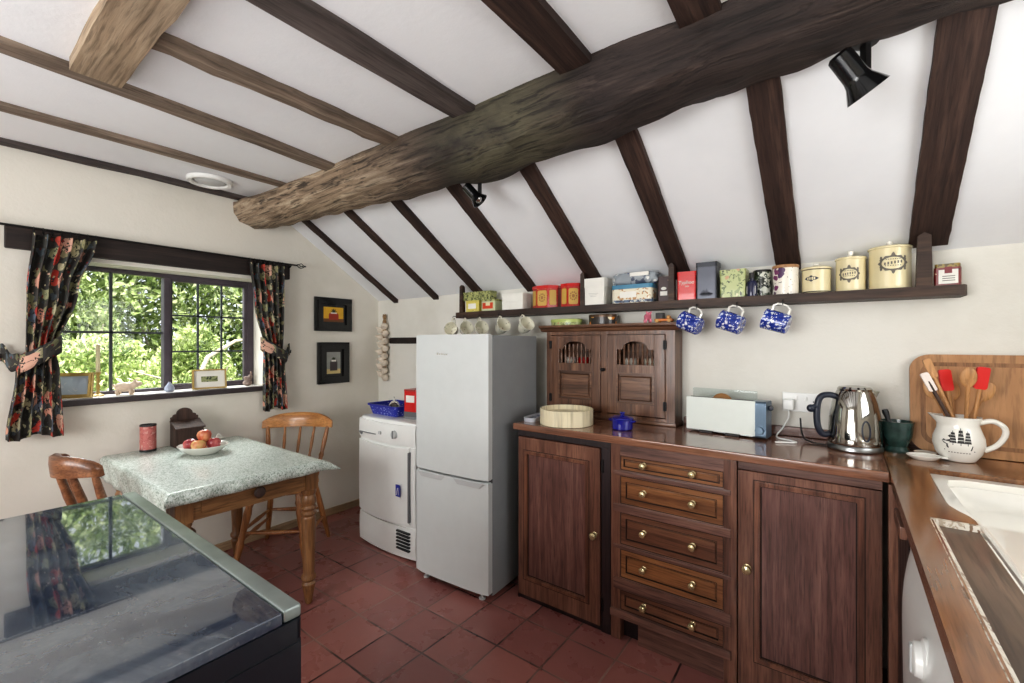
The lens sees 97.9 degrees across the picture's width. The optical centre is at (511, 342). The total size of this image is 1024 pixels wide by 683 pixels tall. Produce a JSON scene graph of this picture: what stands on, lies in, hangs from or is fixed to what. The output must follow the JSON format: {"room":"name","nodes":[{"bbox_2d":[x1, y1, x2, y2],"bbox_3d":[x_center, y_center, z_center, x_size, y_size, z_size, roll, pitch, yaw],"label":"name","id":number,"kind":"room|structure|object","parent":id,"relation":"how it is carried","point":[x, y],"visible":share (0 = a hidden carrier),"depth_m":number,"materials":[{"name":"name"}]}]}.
{"room":"kitchen","nodes":[
{"label":"kitchen","id":0,"kind":"room"},
{"bbox_2d":[0,145,377,544],"bbox_3d":[-2.493,0.130,2.261,0.260,2.420,4.640,0,0,37],"label":"wall","id":1,"kind":"structure","parent":0,"point":[37,190],"depth_m":2.68,"materials":[{"name":"paint"}]},
{"bbox_2d":[4,225,289,279],"bbox_3d":[-2.018,-0.510,2.672,0.050,0.110,1.357,0,0,37],"label":"lintel","id":2,"kind":"object","parent":1,"relation":"attached to","point":[19,238],"visible":0.77,"depth_m":2.56,"materials":[{"name":"brown wood"}]},
{"bbox_2d":[0,222,305,268],"bbox_3d":[-1.993,-0.552,2.618,0.054,0.047,1.610,0,0,37],"label":"pole","id":3,"kind":"object","parent":2,"relation":"attached to","point":[52,231],"visible":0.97,"depth_m":2.45,"materials":[{"name":"black metal"}]},
{"bbox_2d":[0,232,96,441],"bbox_3d":[-2.280,-0.033,2.200,0.343,0.999,0.102,0,0,-44],"label":"curtain","id":4,"kind":"object","parent":3,"relation":"hanging from","point":[57,267],"visible":1,"depth_m":2.19,"materials":[{"name":"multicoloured fabric"}]},
{"bbox_2d":[249,262,290,411],"bbox_3d":[-1.641,-0.033,3.065,0.095,0.999,0.306,0,0,27],"label":"curtain","id":5,"kind":"object","parent":3,"relation":"hanging from","point":[268,281],"visible":1,"depth_m":3.05,"materials":[{"name":"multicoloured fabric"}]},
{"bbox_2d":[62,266,262,406],"bbox_3d":[-2.094,-0.051,2.734,0.243,0.758,1.075,0,0,37],"label":"window","id":6,"kind":"structure","parent":1,"relation":"in","point":[181,390],"depth_m":2.77,"materials":[{"name":"paint"}]},
{"bbox_2d":[60,372,94,398],"bbox_3d":[-2.338,0.227,2.371,0.170,0.136,0.044,0,0,-25],"label":"picture frame","id":7,"kind":"object","parent":6,"relation":"on","point":[73,385],"visible":0.63,"depth_m":2.38,"materials":[{"name":"gold metal"}]},
{"bbox_2d":[112,379,142,394],"bbox_3d":[-2.192,0.251,2.543,0.139,0.088,0.054,0,0,-21],"label":"pig figurine","id":8,"kind":"object","parent":6,"relation":"on","point":[120,387],"visible":1,"depth_m":2.53,"materials":[{"name":"beige ceramic"}]},
{"bbox_2d":[192,369,226,389],"bbox_3d":[-1.945,0.232,2.869,0.185,0.126,0.043,0,0,-43],"label":"picture frame","id":9,"kind":"object","parent":6,"relation":"on","point":[202,378],"visible":1,"depth_m":2.87,"materials":[{"name":"gold metal"}]},
{"bbox_2d":[215,499,358,550],"bbox_3d":[-2.456,1.312,2.078,0.018,0.055,4.390,0,0,37],"label":"baseboard","id":10,"kind":"structure","parent":1,"relation":"attached to","point":[226,545],"depth_m":3.21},
{"bbox_2d":[317,342,348,384],"bbox_3d":[-1.394,0.155,3.489,0.026,0.320,0.267,0,0,37],"label":"picture","id":11,"kind":"object","parent":1,"relation":"attached to","point":[332,357],"visible":1,"depth_m":3.48,"materials":[{"name":"black wood"}]},
{"bbox_2d":[314,296,351,331],"bbox_3d":[-1.394,-0.222,3.489,0.026,0.260,0.313,0,0,37],"label":"picture","id":12,"kind":"object","parent":1,"relation":"attached to","point":[330,314],"visible":1,"depth_m":3.48,"materials":[{"name":"black wood"}]},
{"bbox_2d":[0,0,1023,300],"bbox_3d":[-0.807,-0.728,0.908,4.580,0.865,4.890,0,0,37],"label":"ceiling","id":13,"kind":"structure","parent":0,"point":[854,167],"depth_m":1.69,"materials":[{"name":"paint"}]},
{"bbox_2d":[0,137,245,199],"bbox_3d":[-2.728,-0.966,1.662,0.065,0.065,3.400,0,0,37],"label":"joist","id":14,"kind":"object","parent":13,"relation":"attached to","point":[87,161],"visible":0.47,"depth_m":2.40,"materials":[{"name":"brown wood"}]},
{"bbox_2d":[69,0,189,87],"bbox_3d":[-1.080,-0.958,1.274,0.915,0.094,0.140,0,0,37],"label":"beam","id":15,"kind":"structure","parent":13,"relation":"attached to","point":[117,35],"depth_m":1.33,"materials":[{"name":"brown wood"}]},
{"bbox_2d":[0,101,285,186],"bbox_3d":[-2.343,-0.966,1.375,0.074,0.065,3.400,0,0,37],"label":"joist","id":16,"kind":"object","parent":13,"relation":"attached to","point":[5,107],"visible":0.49,"depth_m":2.09,"materials":[{"name":"brown wood"}]},
{"bbox_2d":[0,35,334,170],"bbox_3d":[-1.882,-0.966,1.031,0.095,0.064,3.406,0,0,33],"label":"joist","id":17,"kind":"object","parent":13,"relation":"attached to","point":[9,47],"visible":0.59,"depth_m":1.77,"materials":[{"name":"brown wood"}]},
{"bbox_2d":[186,172,232,189],"bbox_3d":[-1.782,-0.951,2.628,0.230,0.022,0.230,0,0,37],"label":"round ceiling light","id":18,"kind":"object","parent":13,"relation":"in","point":[205,180],"visible":1,"depth_m":2.61,"materials":[{"name":"grey plastic"}]},
{"bbox_2d":[151,32,398,144],"bbox_3d":[-0.825,-0.966,1.765,0.101,0.065,0.960,0,0,38],"label":"joist","id":19,"kind":"object","parent":13,"relation":"attached to","point":[216,65],"visible":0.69,"depth_m":1.64,"materials":[{"name":"brown wood"}]},
{"bbox_2d":[301,220,397,302],"bbox_3d":[-1.206,-0.628,3.379,0.059,0.593,0.873,0,0,37],"label":"rafter","id":20,"kind":"object","parent":13,"relation":"attached to","point":[308,223],"visible":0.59,"depth_m":3.34,"materials":[{"name":"brown wood"}]},
{"bbox_2d":[246,0,474,117],"bbox_3d":[-1.185,-0.966,0.511,0.138,0.065,3.400,0,0,37],"label":"joist","id":21,"kind":"object","parent":13,"relation":"attached to","point":[308,17],"visible":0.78,"depth_m":1.43,"materials":[{"name":"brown wood"}]},
{"bbox_2d":[344,210,438,299],"bbox_3d":[-0.825,-0.628,3.095,0.062,0.593,0.873,0,0,37],"label":"rafter","id":22,"kind":"object","parent":13,"relation":"attached to","point":[351,214],"visible":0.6,"depth_m":3.06,"materials":[{"name":"brown wood"}]},
{"bbox_2d":[391,200,482,291],"bbox_3d":[-0.468,-0.628,2.828,0.073,0.592,0.873,0,0,37],"label":"rafter","id":23,"kind":"object","parent":13,"relation":"attached to","point":[408,214],"visible":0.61,"depth_m":2.79,"materials":[{"name":"brown wood"}]},
{"bbox_2d":[446,184,535,291],"bbox_3d":[-0.112,-0.628,2.562,0.080,0.592,0.873,0,0,37],"label":"rafter","id":24,"kind":"object","parent":13,"relation":"attached to","point":[456,190],"visible":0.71,"depth_m":2.53,"materials":[{"name":"brown wood"}]},
{"bbox_2d":[481,0,590,74],"bbox_3d":[-0.781,-0.966,0.208,0.129,0.065,3.400,0,0,37],"label":"joist","id":25,"kind":"object","parent":13,"relation":"attached to","point":[536,22],"visible":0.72,"depth_m":1.34,"materials":[{"name":"brown wood"}]},
{"bbox_2d":[520,163,600,278],"bbox_3d":[0.257,-0.628,2.287,0.086,0.592,0.873,0,0,37],"label":"rafter","id":26,"kind":"object","parent":13,"relation":"attached to","point":[531,173],"visible":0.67,"depth_m":2.25,"materials":[{"name":"brown wood"}]},
{"bbox_2d":[233,0,1012,228],"bbox_3d":[-0.075,-0.878,1.890,4.167,0.285,0.367,0,0,36],"label":"beam","id":27,"kind":"structure","parent":13,"relation":"attached to","point":[627,85],"depth_m":1.51,"materials":[{"name":"brown wood"}]},
{"bbox_2d":[463,183,486,207],"bbox_3d":[-0.177,-0.724,2.114,0.114,0.162,0.083,0,0,7],"label":"ceiling spotlight","id":28,"kind":"object","parent":27,"relation":"attached to","point":[477,198],"visible":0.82,"depth_m":2.10,"materials":[{"name":"black metal"}]},
{"bbox_2d":[828,39,889,107],"bbox_3d":[0.947,-0.745,1.223,0.143,0.180,0.106,0,0,1],"label":"ceiling spotlight","id":29,"kind":"object","parent":27,"relation":"attached to","point":[854,72],"visible":0.94,"depth_m":1.20,"materials":[{"name":"black metal"}]},
{"bbox_2d":[615,128,689,279],"bbox_3d":[0.642,-0.628,1.999,0.094,0.593,0.874,0,0,37],"label":"rafter","id":30,"kind":"object","parent":13,"relation":"attached to","point":[631,146],"visible":0.7,"depth_m":1.94,"materials":[{"name":"brown wood"}]},
{"bbox_2d":[667,0,721,28],"bbox_3d":[-0.448,-0.966,-0.040,0.124,0.065,3.400,0,0,37],"label":"joist","id":31,"kind":"object","parent":13,"relation":"attached to","point":[685,12],"visible":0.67,"depth_m":1.25,"materials":[{"name":"brown wood"}]},
{"bbox_2d":[746,77,800,269],"bbox_3d":[1.021,-0.628,1.717,0.102,0.593,0.873,0,0,37],"label":"rafter","id":32,"kind":"object","parent":13,"relation":"attached to","point":[765,98],"visible":0.77,"depth_m":1.64,"materials":[{"name":"brown wood"}]},
{"bbox_2d":[908,5,998,247],"bbox_3d":[1.373,-0.647,1.416,0.118,0.555,0.813,0,0,37],"label":"rafter","id":33,"kind":"object","parent":13,"relation":"attached to","point":[963,40],"visible":0.84,"depth_m":1.33,"materials":[{"name":"brown wood"}]},
{"bbox_2d":[223,506,886,682],"bbox_3d":[-0.837,1.370,0.868,4.860,0.060,4.990,0,0,37],"label":"floor","id":34,"kind":"structure","parent":0,"point":[372,616],"depth_m":2.08,"materials":[{"name":"tile"}]},
{"bbox_2d":[48,453,195,532],"bbox_3d":[-1.718,0.895,1.990,0.434,0.895,0.502,0,0,27],"label":"chair","id":35,"kind":"object","parent":34,"relation":"on","point":[66,469],"visible":0.25,"depth_m":1.78,"materials":[{"name":"brown wood"}]},
{"bbox_2d":[0,492,300,682],"bbox_3d":[-0.878,0.879,0.760,0.919,0.921,0.688,0,0,37],"label":"range cooker","id":36,"kind":"object","parent":34,"relation":"on","point":[113,589],"visible":1,"depth_m":0.72,"materials":[{"name":"black glass"}]},
{"bbox_2d":[115,472,317,603],"bbox_3d":[-1.564,0.974,2.328,1.009,0.732,0.649,0,0,37],"label":"dining table","id":37,"kind":"object","parent":34,"relation":"on","point":[186,514],"visible":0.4,"depth_m":2.23,"materials":[{"name":"brown wood"}]},
{"bbox_2d":[100,436,340,511],"bbox_3d":[-1.541,0.656,2.350,1.029,0.113,0.762,0,0,37],"label":"tablecloth","id":38,"kind":"object","parent":37,"relation":"on","point":[167,477],"visible":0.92,"depth_m":2.13,"materials":[{"name":"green fabric"}]},
{"bbox_2d":[139,423,156,451],"bbox_3d":[-2.020,0.525,2.476,0.075,0.147,0.075,0,0,37],"label":"candle tin","id":39,"kind":"object","parent":38,"relation":"on","point":[147,432],"visible":1,"depth_m":2.45,"materials":[{"name":"red metal"}]},
{"bbox_2d":[170,408,205,447],"bbox_3d":[-1.900,0.490,2.610,0.112,0.216,0.148,0,0,37],"label":"box","id":40,"kind":"object","parent":38,"relation":"on","point":[185,424],"visible":0.93,"depth_m":2.59,"materials":[{"name":"brown wood"}]},
{"bbox_2d":[177,440,228,455],"bbox_3d":[-1.681,0.575,2.429,0.250,0.047,0.215,0,0,8],"label":"dish","id":41,"kind":"object","parent":38,"relation":"on","point":[202,451],"visible":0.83,"depth_m":2.36,"materials":[{"name":"white ceramic"}]},
{"bbox_2d":[234,412,332,561],"bbox_3d":[-1.462,0.914,2.901,0.462,0.858,0.491,0,0,-4],"label":"chair","id":42,"kind":"object","parent":34,"relation":"on","point":[293,419],"visible":0.54,"depth_m":3.03,"materials":[{"name":"brown wood"}]},
{"bbox_2d":[359,413,419,560],"bbox_3d":[-0.660,0.911,3.068,0.580,0.842,0.563,0,0,37],"label":"dryer","id":43,"kind":"object","parent":34,"relation":"on","point":[387,444],"visible":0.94,"depth_m":2.83,"materials":[{"name":"white metal"}]},
{"bbox_2d":[368,400,403,416],"bbox_3d":[-0.806,0.454,3.098,0.344,0.071,0.254,0,0,40],"label":"plastic basket","id":44,"kind":"object","parent":43,"relation":"on","point":[380,407],"visible":0.68,"depth_m":3.01,"materials":[{"name":"blue plastic"}]},
{"bbox_2d":[396,529,409,552],"bbox_3d":[-0.672,1.220,2.752,0.120,0.115,0.018,0,0,37],"label":"grille","id":45,"kind":"object","parent":43,"relation":"attached to","point":[402,535],"depth_m":2.75,"materials":[{"name":"plastic"}]},
{"bbox_2d":[403,388,415,419],"bbox_3d":[-0.631,0.396,2.924,0.120,0.187,0.120,0,0,29],"label":"tin","id":46,"kind":"object","parent":43,"relation":"on","point":[409,394],"visible":0.56,"depth_m":2.88,"materials":[{"name":"paint"}]},
{"bbox_2d":[416,334,535,599],"bbox_3d":[-0.204,0.647,2.628,0.516,1.386,0.503,0,0,34],"label":"freezer","id":47,"kind":"object","parent":34,"relation":"on","point":[471,389],"visible":0.94,"depth_m":2.41,"materials":[{"name":"silver metal"}]},
{"bbox_2d":[518,430,610,634],"bbox_3d":[0.369,0.898,2.371,0.524,0.883,0.508,0,0,37],"label":"base cabinet","id":48,"kind":"object","parent":34,"relation":"on","point":[564,483],"visible":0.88,"depth_m":2.19,"materials":[{"name":"brown wood"}]},
{"bbox_2d":[513,416,1023,682],"bbox_3d":[0.336,0.416,0.926,2.240,0.077,2.886,0,0,37],"label":"countertop","id":49,"kind":"structure","parent":48,"relation":"on","point":[977,608],"depth_m":1.07,"materials":[{"name":"brown wood"}]},
{"bbox_2d":[540,404,592,427],"bbox_3d":[0.284,0.380,2.328,0.276,0.080,0.276,0,0,37],"label":"box","id":50,"kind":"object","parent":49,"relation":"on","point":[562,415],"visible":1,"depth_m":2.22,"materials":[{"name":"beige wood"}]},
{"bbox_2d":[538,322,682,426],"bbox_3d":[0.529,0.158,2.481,0.808,0.522,0.159,0,0,37],"label":"cupboard","id":51,"kind":"object","parent":49,"relation":"on","point":[651,394],"visible":0.92,"depth_m":2.40,"materials":[{"name":"brown wood"}]},
{"bbox_2d":[589,314,616,323],"bbox_3d":[0.510,-0.131,2.505,0.164,0.055,0.123,0,0,37],"label":"tin","id":52,"kind":"object","parent":51,"relation":"on","point":[595,318],"visible":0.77,"depth_m":2.45,"materials":[{"name":"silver metal"}]},
{"bbox_2d":[609,411,636,430],"bbox_3d":[0.537,0.377,2.170,0.116,0.086,0.108,0,0,-5],"label":"casserole","id":53,"kind":"object","parent":49,"relation":"on","point":[621,422],"visible":1,"depth_m":2.13,"materials":[{"name":"ceramic"}]},
{"bbox_2d":[686,396,773,438],"bbox_3d":[0.997,0.320,2.057,0.362,0.200,0.111,0,0,43],"label":"toaster","id":54,"kind":"object","parent":49,"relation":"on","point":[731,417],"visible":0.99,"depth_m":2.01,"materials":[{"name":"white metal"}]},
{"bbox_2d":[799,385,883,453],"bbox_3d":[1.315,0.294,1.799,0.285,0.252,0.180,0,0,40],"label":"kettle","id":55,"kind":"object","parent":49,"relation":"on","point":[855,419],"visible":1,"depth_m":1.71,"materials":[{"name":"silver metal"}]},
{"bbox_2d":[882,419,914,453],"bbox_3d":[1.489,0.360,1.727,0.108,0.118,0.108,0,0,37],"label":"mortar","id":56,"kind":"object","parent":49,"relation":"on","point":[898,433],"visible":0.87,"depth_m":1.70,"materials":[{"name":"green stone"}]},
{"bbox_2d":[906,452,948,460],"bbox_3d":[1.494,0.411,1.603,0.124,0.017,0.076,0,0,20],"label":"spoon rest","id":57,"kind":"object","parent":49,"relation":"on","point":[915,455],"visible":1,"depth_m":1.60,"materials":[{"name":"white ceramic"}]},
{"bbox_2d":[909,354,1023,461],"bbox_3d":[1.809,0.232,1.587,0.590,0.375,0.063,0,0,37],"label":"chopping board","id":58,"kind":"object","parent":49,"relation":"on","point":[1006,406],"visible":0.67,"depth_m":1.63,"materials":[{"name":"brown wood"}]},
{"bbox_2d":[927,412,1009,462],"bbox_3d":[1.604,0.338,1.580,0.141,0.164,0.183,0,0,-23],"label":"jug","id":59,"kind":"object","parent":49,"relation":"on","point":[960,439],"visible":0.98,"depth_m":1.55,"materials":[{"name":"white ceramic"}]},
{"bbox_2d":[923,383,944,415],"bbox_3d":[1.589,0.271,1.636,0.122,0.265,0.015,0,0,37],"label":"wooden spoon","id":60,"kind":"object","parent":59,"relation":"in","point":[928,393],"visible":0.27,"depth_m":1.65,"materials":[{"name":"brown wood"}]},
{"bbox_2d":[920,372,949,416],"bbox_3d":[1.553,0.255,1.596,0.139,0.297,0.012,0,0,34],"label":"spatula","id":61,"kind":"object","parent":59,"relation":"in","point":[926,378],"visible":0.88,"depth_m":1.61,"materials":[{"name":"white plastic"}]},
{"bbox_2d":[922,359,954,417],"bbox_3d":[1.566,0.230,1.605,0.134,0.346,0.012,0,0,34],"label":"wooden spatula","id":62,"kind":"object","parent":59,"relation":"in","point":[927,363],"visible":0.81,"depth_m":1.62,"materials":[{"name":"brown wood"}]},
{"bbox_2d":[937,369,953,413],"bbox_3d":[1.589,0.249,1.620,0.061,0.307,0.013,0,0,29],"label":"spatula","id":63,"kind":"object","parent":59,"relation":"in","point":[944,375],"visible":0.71,"depth_m":1.62,"materials":[{"name":"red plastic"}]},
{"bbox_2d":[943,381,959,417],"bbox_3d":[1.618,0.271,1.641,0.028,0.263,0.039,0,0,-29],"label":"wooden spoon","id":64,"kind":"object","parent":59,"relation":"in","point":[955,393],"visible":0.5,"depth_m":1.63,"materials":[{"name":"brown wood"}]},
{"bbox_2d":[943,381,959,399],"bbox_3d":[1.618,0.175,1.641,0.046,0.072,0.015,0,0,28],"label":"bowl","id":65,"kind":"object","parent":64,"relation":"on","point":[955,393],"depth_m":1.63,"materials":[{"name":"brown wood"}]},
{"bbox_2d":[942,428,974,452],"bbox_3d":[1.554,0.337,1.553,0.084,0.079,0.018,0,0,43],"label":"print","id":66,"kind":"object","parent":59,"relation":"attached to","point":[954,440],"depth_m":1.55},
{"bbox_2d":[959,367,977,418],"bbox_3d":[1.594,0.243,1.562,0.046,0.319,0.061,0,0,37],"label":"wooden spoon","id":67,"kind":"object","parent":59,"relation":"in","point":[968,377],"visible":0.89,"depth_m":1.55,"materials":[{"name":"brown wood"}]},
{"bbox_2d":[959,367,977,386],"bbox_3d":[1.582,0.119,1.546,0.046,0.071,0.019,0,0,37],"label":"bowl","id":68,"kind":"object","parent":67,"relation":"on","point":[968,377],"depth_m":1.54,"materials":[{"name":"brown wood"}]},
{"bbox_2d":[972,367,990,418],"bbox_3d":[1.626,0.242,1.558,0.028,0.320,0.065,0,0,-34],"label":"spatula","id":69,"kind":"object","parent":59,"relation":"in","point":[983,373],"visible":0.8,"depth_m":1.55,"materials":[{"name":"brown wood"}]},
{"bbox_2d":[968,383,995,418],"bbox_3d":[1.632,0.271,1.586,0.127,0.265,0.014,0,0,32],"label":"wooden spoon","id":70,"kind":"object","parent":59,"relation":"in","point":[987,394],"visible":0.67,"depth_m":1.56,"materials":[{"name":"brown wood"}]},
{"bbox_2d":[976,383,995,401],"bbox_3d":[1.664,0.173,1.566,0.050,0.069,0.015,0,0,37],"label":"bowl","id":71,"kind":"object","parent":70,"relation":"on","point":[987,394],"depth_m":1.56,"materials":[{"name":"brown wood"}]},
{"bbox_2d":[931,474,1023,593],"bbox_3d":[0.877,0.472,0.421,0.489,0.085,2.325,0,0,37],"label":"sink","id":72,"kind":"object","parent":49,"relation":"in","point":[997,508],"visible":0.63,"depth_m":1.30,"materials":[{"name":"white ceramic"}]},
{"bbox_2d":[610,443,737,682],"bbox_3d":[0.793,0.898,2.061,0.522,0.883,0.498,0,0,37],"label":"base cabinet","id":73,"kind":"object","parent":34,"relation":"on","point":[674,516],"visible":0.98,"depth_m":1.86,"materials":[{"name":"brown wood"}]},
{"bbox_2d":[738,461,882,682],"bbox_3d":[1.176,0.898,1.770,0.433,0.883,0.506,0,0,37],"label":"base cabinet","id":74,"kind":"object","parent":34,"relation":"on","point":[810,543],"visible":0.95,"depth_m":1.60,"materials":[{"name":"brown wood"}]},
{"bbox_2d":[887,482,910,682],"bbox_3d":[1.158,0.898,1.325,0.046,0.883,0.340,0,0,37],"label":"panel","id":75,"kind":"object","parent":34,"relation":"on","point":[898,546],"visible":0.45,"depth_m":1.43,"materials":[{"name":"brown wood"}]},
{"bbox_2d":[902,549,953,682],"bbox_3d":[1.079,0.920,0.779,0.603,0.800,0.600,0,0,37],"label":"washing machine","id":76,"kind":"object","parent":34,"relation":"on","point":[924,658],"visible":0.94,"depth_m":0.88,"materials":[{"name":"white metal"}]},
{"bbox_2d":[378,243,1023,668],"bbox_3d":[0.551,0.390,2.727,4.060,1.900,0.250,0,0,37],"label":"wall","id":77,"kind":"structure","parent":0,"point":[825,347],"depth_m":1.95,"materials":[{"name":"paint"}]},
{"bbox_2d":[375,314,388,380],"bbox_3d":[-1.086,0.038,3.728,0.114,0.560,0.076,0,0,37],"label":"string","id":78,"kind":"object","parent":77,"relation":"hanging from","point":[381,337],"visible":1,"depth_m":3.72,"materials":[{"name":"white food"}]},
{"bbox_2d":[453,232,966,318],"bbox_3d":[0.649,-0.289,2.394,2.535,0.250,0.160,0,0,37],"label":"wall shelf","id":79,"kind":"object","parent":77,"relation":"attached to","point":[924,288],"visible":1,"depth_m":1.99,"materials":[{"name":"brown wood"}]},
{"bbox_2d":[466,300,481,311],"bbox_3d":[-0.246,-0.251,3.060,0.119,0.076,0.089,0,0,37],"label":"tin","id":80,"kind":"object","parent":79,"relation":"on","point":[473,305],"visible":0.73,"depth_m":3.02,"materials":[{"name":"yellow metal"}]},
{"bbox_2d":[463,290,496,300],"bbox_3d":[-0.220,-0.318,3.040,0.244,0.058,0.079,0,0,37],"label":"tin","id":81,"kind":"object","parent":80,"relation":"on","point":[479,295],"visible":0.91,"depth_m":2.99,"materials":[{"name":"green metal"}]},
{"bbox_2d":[532,285,560,307],"bbox_3d":[0.216,-0.280,2.743,0.174,0.134,0.139,0,0,31],"label":"tin","id":82,"kind":"object","parent":79,"relation":"on","point":[543,295],"visible":0.99,"depth_m":2.68,"materials":[{"name":"paint"}]},
{"bbox_2d":[561,283,579,306],"bbox_3d":[0.365,-0.280,2.631,0.151,0.134,0.122,0,0,11],"label":"tin","id":83,"kind":"object","parent":79,"relation":"on","point":[570,292],"visible":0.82,"depth_m":2.58,"materials":[{"name":"paint"}]},
{"bbox_2d":[584,277,611,304],"bbox_3d":[0.481,-0.286,2.523,0.136,0.148,0.103,0,0,37],"label":"box","id":84,"kind":"object","parent":79,"relation":"on","point":[597,290],"visible":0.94,"depth_m":2.48,"materials":[{"name":"cardboard"}]},
{"bbox_2d":[612,283,656,303],"bbox_3d":[0.657,-0.261,2.395,0.226,0.097,0.104,0,0,37],"label":"tin","id":85,"kind":"object","parent":79,"relation":"on","point":[643,292],"visible":0.86,"depth_m":2.34,"materials":[{"name":"white metal"}]},
{"bbox_2d":[612,271,660,285],"bbox_3d":[0.663,-0.343,2.395,0.260,0.069,0.114,0,0,37],"label":"plastic bag","id":86,"kind":"object","parent":85,"relation":"on","point":[640,277],"visible":0.83,"depth_m":2.34,"materials":[{"name":"plastic"}]},
{"bbox_2d":[658,276,667,300],"bbox_3d":[0.799,-0.277,2.314,0.055,0.128,0.086,0,0,37],"label":"packet","id":87,"kind":"object","parent":79,"relation":"on","point":[662,281],"visible":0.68,"depth_m":2.28,"materials":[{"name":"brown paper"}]},
{"bbox_2d":[677,271,695,299],"bbox_3d":[0.876,-0.281,2.216,0.092,0.138,0.079,0,0,37],"label":"tin","id":88,"kind":"object","parent":79,"relation":"on","point":[686,281],"visible":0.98,"depth_m":2.19,"materials":[{"name":"paint"}]},
{"bbox_2d":[676,306,704,334],"bbox_3d":[0.864,-0.107,2.158,0.092,0.138,0.125,0,0,-39],"label":"mug","id":89,"kind":"object","parent":79,"relation":"hanging from","point":[687,321],"visible":1,"depth_m":2.13,"materials":[{"name":"blue ceramic"}]},
{"bbox_2d":[696,261,720,298],"bbox_3d":[0.954,-0.299,2.166,0.096,0.174,0.092,0,0,37],"label":"caddy","id":90,"kind":"object","parent":79,"relation":"on","point":[707,273],"visible":0.96,"depth_m":2.13,"materials":[{"name":"metal"}]},
{"bbox_2d":[715,305,745,334],"bbox_3d":[1.005,-0.107,2.049,0.092,0.137,0.121,0,0,-42],"label":"mug","id":91,"kind":"object","parent":79,"relation":"hanging from","point":[727,321],"visible":1,"depth_m":2.02,"materials":[{"name":"blue ceramic"}]},
{"bbox_2d":[720,268,748,297],"bbox_3d":[1.045,-0.277,2.099,0.112,0.128,0.094,0,0,37],"label":"tin","id":92,"kind":"object","parent":79,"relation":"on","point":[733,282],"visible":0.87,"depth_m":2.06,"materials":[{"name":"green metal"}]},
{"bbox_2d":[753,269,770,294],"bbox_3d":[1.155,-0.274,2.058,0.074,0.123,0.074,0,0,37],"label":"jar","id":93,"kind":"object","parent":79,"relation":"on","point":[763,276],"visible":0.62,"depth_m":2.02,"materials":[{"name":"ceramic"}]},
{"bbox_2d":[760,303,791,333],"bbox_3d":[1.148,-0.107,1.939,0.120,0.136,0.092,0,0,42],"label":"mug","id":94,"kind":"object","parent":79,"relation":"hanging from","point":[772,320],"visible":1,"depth_m":1.91,"materials":[{"name":"blue ceramic"}]},
{"bbox_2d":[772,264,798,294],"bbox_3d":[1.216,-0.278,1.983,0.104,0.131,0.104,0,0,37],"label":"storage jar","id":95,"kind":"object","parent":79,"relation":"on","point":[785,276],"visible":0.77,"depth_m":1.94,"materials":[{"name":"white ceramic"}]},
{"bbox_2d":[801,264,831,292],"bbox_3d":[1.314,-0.278,1.927,0.110,0.130,0.110,0,0,37],"label":"canister","id":96,"kind":"object","parent":79,"relation":"on","point":[817,278],"visible":0.84,"depth_m":1.89,"materials":[{"name":"metal"}]},
{"bbox_2d":[835,251,866,290],"bbox_3d":[1.409,-0.297,1.856,0.106,0.169,0.106,0,0,37],"label":"canister","id":97,"kind":"object","parent":79,"relation":"on","point":[850,270],"visible":0.89,"depth_m":1.82,"materials":[{"name":"ceramic"}]},
{"bbox_2d":[867,241,912,288],"bbox_3d":[1.509,-0.311,1.781,0.140,0.197,0.140,0,0,37],"label":"canister","id":98,"kind":"object","parent":79,"relation":"on","point":[890,265],"visible":0.9,"depth_m":1.73,"materials":[{"name":"ceramic"}]},
{"bbox_2d":[934,263,961,285],"bbox_3d":[1.621,-0.253,1.659,0.058,0.080,0.072,0,0,-41],"label":"jar","id":99,"kind":"object","parent":79,"relation":"on","point":[950,273],"visible":0.92,"depth_m":1.64,"materials":[{"name":"red glass"}]},
{"bbox_2d":[782,392,820,412],"bbox_3d":[1.299,0.267,2.004,0.146,0.086,0.014,0,0,37],"label":"socket","id":100,"kind":"object","parent":77,"relation":"attached to","point":[802,400],"visible":0.72,"depth_m":2.00,"materials":[{"name":"white plastic"}]},
{"bbox_2d":[775,399,796,443],"bbox_3d":[1.193,0.336,1.941,0.081,0.166,0.220,0,0,32],"label":"plug","id":101,"kind":"object","parent":100,"relation":"in","point":[788,404],"visible":1,"depth_m":2.00,"materials":[{"name":"white plastic"}]},
{"label":"outside","id":102,"kind":"structure","parent":0,"visible":0},
{"bbox_3d":[-6.121,1.640,6.443,10.480,0.100,17.000,0,0,37],"label":"ground","id":103,"kind":"structure","parent":102,"visible":0},
{"bbox_2d":[58,272,125,377],"bbox_3d":[-4.672,0.382,4.609,0.863,2.440,1.147,0,0,31],"label":"bush","id":104,"kind":"object","parent":103,"relation":"on","point":[77,321],"visible":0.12,"depth_m":4.71,"materials":[{"name":"green plant"}]},
{"bbox_2d":[57,330,176,391],"bbox_3d":[-3.655,0.763,3.964,1.051,1.719,1.258,0,0,37],"label":"bush","id":105,"kind":"object","parent":103,"relation":"on","point":[122,373],"visible":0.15,"depth_m":3.92,"materials":[{"name":"green plant"}]},
{"bbox_2d":[61,271,241,388],"bbox_3d":[-5.118,-0.311,6.844,2.016,3.902,7.882,0,0,37],"label":"trees","id":106,"kind":"object","parent":103,"relation":"on","point":[130,300],"visible":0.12,"depth_m":6.42,"materials":[{"name":"green plant"}]},
{"bbox_2d":[150,323,239,387],"bbox_3d":[-3.716,0.690,5.217,0.945,1.864,0.957,0,0,37],"label":"bush","id":107,"kind":"object","parent":103,"relation":"on","point":[183,364],"visible":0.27,"depth_m":5.09,"materials":[{"name":"green plant"}]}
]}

